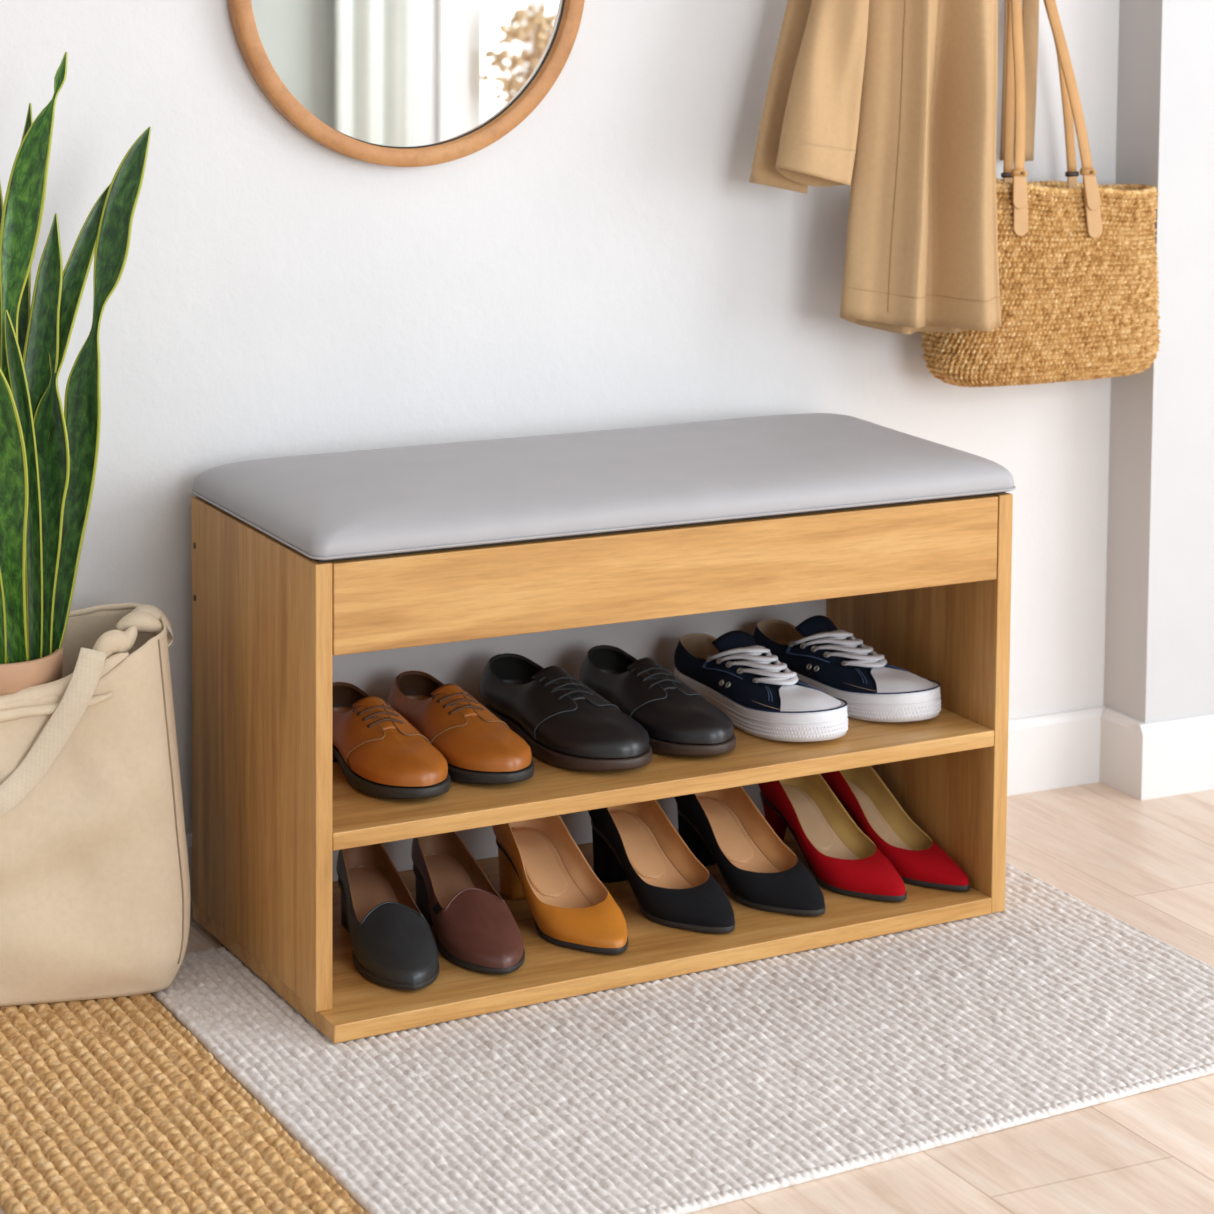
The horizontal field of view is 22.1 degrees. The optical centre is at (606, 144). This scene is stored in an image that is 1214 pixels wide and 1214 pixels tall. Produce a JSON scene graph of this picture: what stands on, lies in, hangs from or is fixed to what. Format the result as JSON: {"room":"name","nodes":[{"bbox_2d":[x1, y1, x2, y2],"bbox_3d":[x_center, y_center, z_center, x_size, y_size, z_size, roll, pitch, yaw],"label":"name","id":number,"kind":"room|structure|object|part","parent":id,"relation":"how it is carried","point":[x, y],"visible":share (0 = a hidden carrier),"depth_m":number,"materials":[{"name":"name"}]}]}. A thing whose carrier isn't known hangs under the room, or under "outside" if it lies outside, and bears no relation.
{"room":"home entryway","nodes":[
{"label":"home entryway","id":0,"kind":"room"},
{"bbox_2d":[0,0,1119,833],"bbox_3d":[-0.980,-0.415,2.955,3.634,2.508,0.100,-2,6,-27],"label":"wall","id":1,"kind":"structure","parent":0,"point":[613,260],"depth_m":3.39,"materials":[{"name":"white paint"}]},
{"bbox_2d":[227,0,584,166],"bbox_3d":[-0.208,-0.180,3.300,0.408,0.408,0.023,-2,6,-27],"label":"round mirror","id":2,"kind":"object","parent":1,"relation":"attached to","point":[395,83],"visible":1,"depth_m":3.31,"materials":[{"name":"brown wood"}]},
{"bbox_2d":[186,706,1106,920],"bbox_3d":[-0.942,0.792,3.025,3.484,0.090,0.012,-2,6,-27],"label":"baseboard","id":3,"kind":"structure","parent":1,"relation":"attached to","point":[1048,751],"depth_m":3.77,"materials":[{"name":"white paint"}]},
{"bbox_3d":[0.489,-0.366,3.614,0.036,0.045,0.064,-2,6,-27],"label":"wall hook","id":4,"kind":"object","parent":1,"relation":"attached to","visible":0},
{"bbox_2d":[921,0,1160,386],"bbox_3d":[0.506,-0.050,3.604,0.327,0.651,0.111,-2,6,-27],"label":"bag","id":5,"kind":"object","parent":4,"relation":"hanging from","point":[1078,278],"visible":0.77,"depth_m":3.59,"materials":[{"name":"beige wicker"}]},
{"bbox_2d":[921,187,1160,386],"bbox_3d":[0.504,0.153,3.623,0.327,0.244,0.110,-2,6,-27],"label":"basket","id":6,"kind":"object","parent":5,"relation":"attached to","point":[1078,278],"depth_m":3.58,"materials":[{"name":"wicker"}]},
{"bbox_3d":[0.315,-0.613,3.497,0.036,0.045,0.074,-2,6,-27],"label":"wall hook","id":7,"kind":"object","parent":1,"relation":"attached to","visible":0},
{"bbox_2d":[749,0,1038,333],"bbox_3d":[0.362,-0.203,3.489,0.416,0.833,0.170,-2,6,-27],"label":"coat","id":8,"kind":"object","parent":7,"relation":"hanging from","point":[894,102],"visible":0.99,"depth_m":3.45,"materials":[{"name":"fabric"}]},
{"bbox_2d":[0,782,1213,1213],"bbox_3d":[0.797,1.004,1.613,5.500,0.050,4.327,-2,6,-27],"label":"floor","id":9,"kind":"structure","parent":0,"point":[1148,864],"depth_m":2.76,"materials":[{"name":"brown wood"}]},
{"bbox_2d":[0,993,368,1213],"bbox_3d":[-0.427,0.863,2.715,0.263,0.014,0.955,-2,6,-27],"label":"jute rug","id":10,"kind":"object","parent":9,"relation":"on","point":[108,1105],"visible":0.85,"depth_m":2.72,"materials":[{"name":"beige wicker"}]},
{"bbox_2d":[0,603,189,1006],"bbox_3d":[-0.571,0.644,3.049,0.319,0.368,0.169,-1,5,-14],"label":"tote","id":11,"kind":"object","parent":10,"relation":"on","point":[95,878],"visible":0.99,"depth_m":3.00,"materials":[{"name":"beige fabric"}]},
{"bbox_3d":[-0.597,0.570,2.966,0.236,0.174,0.032,0,5,-7],"label":"handle","id":12,"kind":"part","parent":11,"relation":"part of","materials":[{"name":"beige fabric"}]},
{"bbox_2d":[0,52,150,694],"bbox_3d":[-0.550,0.367,3.043,0.218,0.916,0.122,-2,6,-27],"label":"snake plant","id":13,"kind":"object","parent":11,"relation":"in","point":[49,454],"visible":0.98,"depth_m":3.03,"materials":[{"name":"green plant"}]},
{"bbox_3d":[-0.595,0.659,3.048,0.124,0.334,0.124,-2,6,-27],"label":"pot","id":14,"kind":"part","parent":13,"relation":"part of","materials":[{"name":"pink ceramic"}]},
{"bbox_3d":[-0.455,0.482,3.091,0.051,0.046,0.021,-2,6,-27],"label":"handle","id":15,"kind":"part","parent":11,"relation":"part of","materials":[{"name":"beige fabric"}]},
{"bbox_2d":[152,862,1213,1213],"bbox_3d":[0.129,0.843,3.014,0.988,0.008,0.778,-2,6,-27],"label":"woven rug","id":16,"kind":"object","parent":9,"relation":"on","point":[701,1090],"visible":0.65,"depth_m":2.88,"materials":[{"name":"fabric"}]},
{"bbox_2d":[191,413,1015,1042],"bbox_3d":[0.006,0.566,3.245,0.794,0.501,0.392,-2,6,-27],"label":"bench","id":17,"kind":"object","parent":16,"relation":"on","point":[363,569],"visible":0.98,"depth_m":3.13,"materials":[{"name":"brown wood"}]},
{"bbox_3d":[-0.346,0.594,3.089,0.018,0.432,0.351,-2,6,-27],"label":"panel","id":18,"kind":"part","parent":17,"relation":"part of","materials":[{"name":"brown wood"}]},
{"bbox_2d":[336,843,438,989],"bbox_3d":[-0.223,0.765,3.113,0.082,0.088,0.252,-1,5,-19],"label":"loafer","id":19,"kind":"object","parent":17,"relation":"on","point":[394,946],"visible":0.96,"depth_m":3.08,"materials":[{"name":"grey leather"}]},
{"bbox_2d":[332,682,450,798],"bbox_3d":[-0.232,0.597,3.138,0.099,0.072,0.258,-2,6,-26],"label":"shoe","id":20,"kind":"object","parent":17,"relation":"on","point":[379,753],"visible":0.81,"depth_m":3.08,"materials":[{"name":"brown leather"}]},
{"bbox_2d":[387,670,533,783],"bbox_3d":[-0.153,0.592,3.184,0.093,0.072,0.256,-2,6,-30],"label":"shoe","id":21,"kind":"object","parent":17,"relation":"on","point":[477,747],"visible":0.87,"depth_m":3.14,"materials":[{"name":"brown leather"}]},
{"bbox_2d":[411,832,524,973],"bbox_3d":[-0.144,0.762,3.156,0.082,0.088,0.252,-2,6,-22],"label":"loafer","id":22,"kind":"object","parent":17,"relation":"on","point":[475,929],"visible":0.97,"depth_m":3.13,"materials":[{"name":"brown leather"}]},
{"bbox_2d":[492,815,627,953],"bbox_3d":[-0.049,0.746,3.206,0.088,0.113,0.242,-2,6,-28],"label":"pump","id":23,"kind":"object","parent":17,"relation":"on","point":[541,863],"visible":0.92,"depth_m":3.22,"materials":[{"name":"leather"}]},
{"bbox_2d":[512,828,567,897],"bbox_3d":[-0.075,0.753,3.252,0.044,0.045,0.100,-2,6,-28],"label":"insole","id":24,"kind":"object","parent":23,"relation":"on","point":[539,855],"depth_m":3.25,"materials":[{"name":"beige leather"}]},
{"bbox_2d":[479,653,651,770],"bbox_3d":[-0.045,0.585,3.232,0.106,0.077,0.274,-3,6,-31],"label":"shoe","id":25,"kind":"object","parent":17,"relation":"on","point":[565,723],"visible":0.98,"depth_m":3.19,"materials":[{"name":"black leather"}]},
{"bbox_3d":[-0.083,0.611,3.420,0.750,0.342,0.003,-2,6,-27],"label":"panel","id":26,"kind":"part","parent":17,"relation":"part of","materials":[{"name":"brown wood"}]},
{"bbox_3d":[-0.005,0.807,3.261,0.767,0.018,0.389,-2,6,-27],"label":"panel","id":27,"kind":"part","parent":17,"relation":"part of","materials":[{"name":"brown wood"}]},
{"bbox_2d":[193,413,1013,559],"bbox_3d":[0.000,0.339,3.240,0.791,0.048,0.355,-2,6,-27],"label":"seat cushion","id":28,"kind":"object","parent":17,"relation":"on","point":[532,496],"depth_m":3.12,"materials":[{"name":"grey fabric"}]},
{"bbox_2d":[579,645,735,755],"bbox_3d":[0.050,0.582,3.280,0.095,0.073,0.264,-2,6,-30],"label":"shoe","id":29,"kind":"object","parent":17,"relation":"on","point":[678,720],"visible":0.94,"depth_m":3.23,"materials":[{"name":"black leather"}]},
{"bbox_2d":[588,800,734,932],"bbox_3d":[0.056,0.741,3.267,0.088,0.114,0.245,-3,6,-31],"label":"pump","id":30,"kind":"object","parent":17,"relation":"on","point":[637,843],"visible":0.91,"depth_m":3.28,"materials":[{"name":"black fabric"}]},
{"bbox_2d":[610,811,665,878],"bbox_3d":[0.027,0.748,3.312,0.044,0.045,0.101,-3,6,-31],"label":"insole","id":31,"kind":"object","parent":30,"relation":"on","point":[637,838],"depth_m":3.31,"materials":[{"name":"beige leather"}]},
{"bbox_2d":[332,703,993,850],"bbox_3d":[-0.004,0.630,3.265,0.750,0.026,0.346,-2,6,-27],"label":"shelf","id":32,"kind":"object","parent":17,"relation":"attached to","point":[966,730],"depth_m":3.12,"materials":[{"name":"brown wood"}]},
{"bbox_3d":[0.072,0.425,3.099,0.748,0.088,0.017,-2,6,-27],"label":"panel","id":33,"kind":"part","parent":17,"relation":"part of","materials":[{"name":"brown wood"}]},
{"bbox_2d":[674,786,824,915],"bbox_3d":[0.151,0.737,3.321,0.088,0.114,0.245,-3,6,-32],"label":"pump","id":34,"kind":"object","parent":17,"relation":"on","point":[723,827],"visible":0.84,"depth_m":3.33,"materials":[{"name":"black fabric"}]},
{"bbox_2d":[698,797,752,863],"bbox_3d":[0.121,0.744,3.365,0.044,0.045,0.101,-3,6,-32],"label":"insole","id":35,"kind":"object","parent":34,"relation":"on","point":[725,824],"depth_m":3.36,"materials":[{"name":"beige leather"}]},
{"bbox_2d":[674,630,847,741],"bbox_3d":[0.161,0.572,3.335,0.104,0.082,0.276,-3,6,-31],"label":"sneaker","id":36,"kind":"object","parent":17,"relation":"on","point":[761,697],"visible":1,"depth_m":3.29,"materials":[{"name":"blue fabric"}]},
{"bbox_2d":[758,774,906,901],"bbox_3d":[0.242,0.733,3.366,0.079,0.115,0.242,-3,6,-32],"label":"pump","id":37,"kind":"object","parent":17,"relation":"on","point":[841,858],"visible":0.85,"depth_m":3.38,"materials":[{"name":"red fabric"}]},
{"bbox_2d":[782,785,833,850],"bbox_3d":[0.212,0.739,3.410,0.040,0.046,0.100,-3,6,-32],"label":"insole","id":38,"kind":"object","parent":37,"relation":"on","point":[807,810],"depth_m":3.40,"materials":[{"name":"beige leather"}]},
{"bbox_2d":[753,615,940,721],"bbox_3d":[0.258,0.565,3.402,0.108,0.082,0.277,-3,6,-36],"label":"sneaker","id":39,"kind":"object","parent":17,"relation":"on","point":[822,656],"visible":0.91,"depth_m":3.36,"materials":[{"name":"blue fabric"}]},
{"bbox_2d":[821,766,969,890],"bbox_3d":[0.309,0.731,3.397,0.064,0.115,0.242,-3,6,-34],"label":"pump","id":40,"kind":"object","parent":17,"relation":"on","point":[918,860],"visible":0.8,"depth_m":3.40,"materials":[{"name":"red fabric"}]},
{"bbox_2d":[846,780,889,841],"bbox_3d":[0.277,0.737,3.439,0.032,0.046,0.100,-3,6,-34],"label":"insole","id":41,"kind":"object","parent":40,"relation":"on","point":[867,801],"depth_m":3.43,"materials":[{"name":"beige leather"}]},
{"bbox_3d":[0.338,0.577,3.436,0.018,0.450,0.351,-2,6,-27],"label":"panel","id":42,"kind":"part","parent":17,"relation":"part of","materials":[{"name":"brown wood"}]},
{"bbox_2d":[1104,0,1213,722],"bbox_3d":[1.470,-0.503,4.146,1.916,2.508,0.184,-2,6,-27],"label":"wall pier","id":43,"kind":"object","parent":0,"point":[1159,665],"visible":0.5,"depth_m":3.73,"materials":[{"name":"white paint"}]},
{"bbox_2d":[1100,708,1143,796],"bbox_3d":[0.625,0.738,3.770,0.012,0.090,0.072,-2,6,-27],"label":"baseboard","id":44,"kind":"structure","parent":43,"relation":"attached to","point":[1118,730],"depth_m":3.77,"materials":[{"name":"white paint"}]},
{"bbox_2d":[1135,713,1213,799],"bbox_3d":[1.454,0.711,4.142,1.828,0.090,0.012,-2,6,-27],"label":"baseboard","id":45,"kind":"object","parent":43,"relation":"attached to","point":[1174,756],"visible":1,"depth_m":3.75,"materials":[{"name":"white paint"}]}
]}

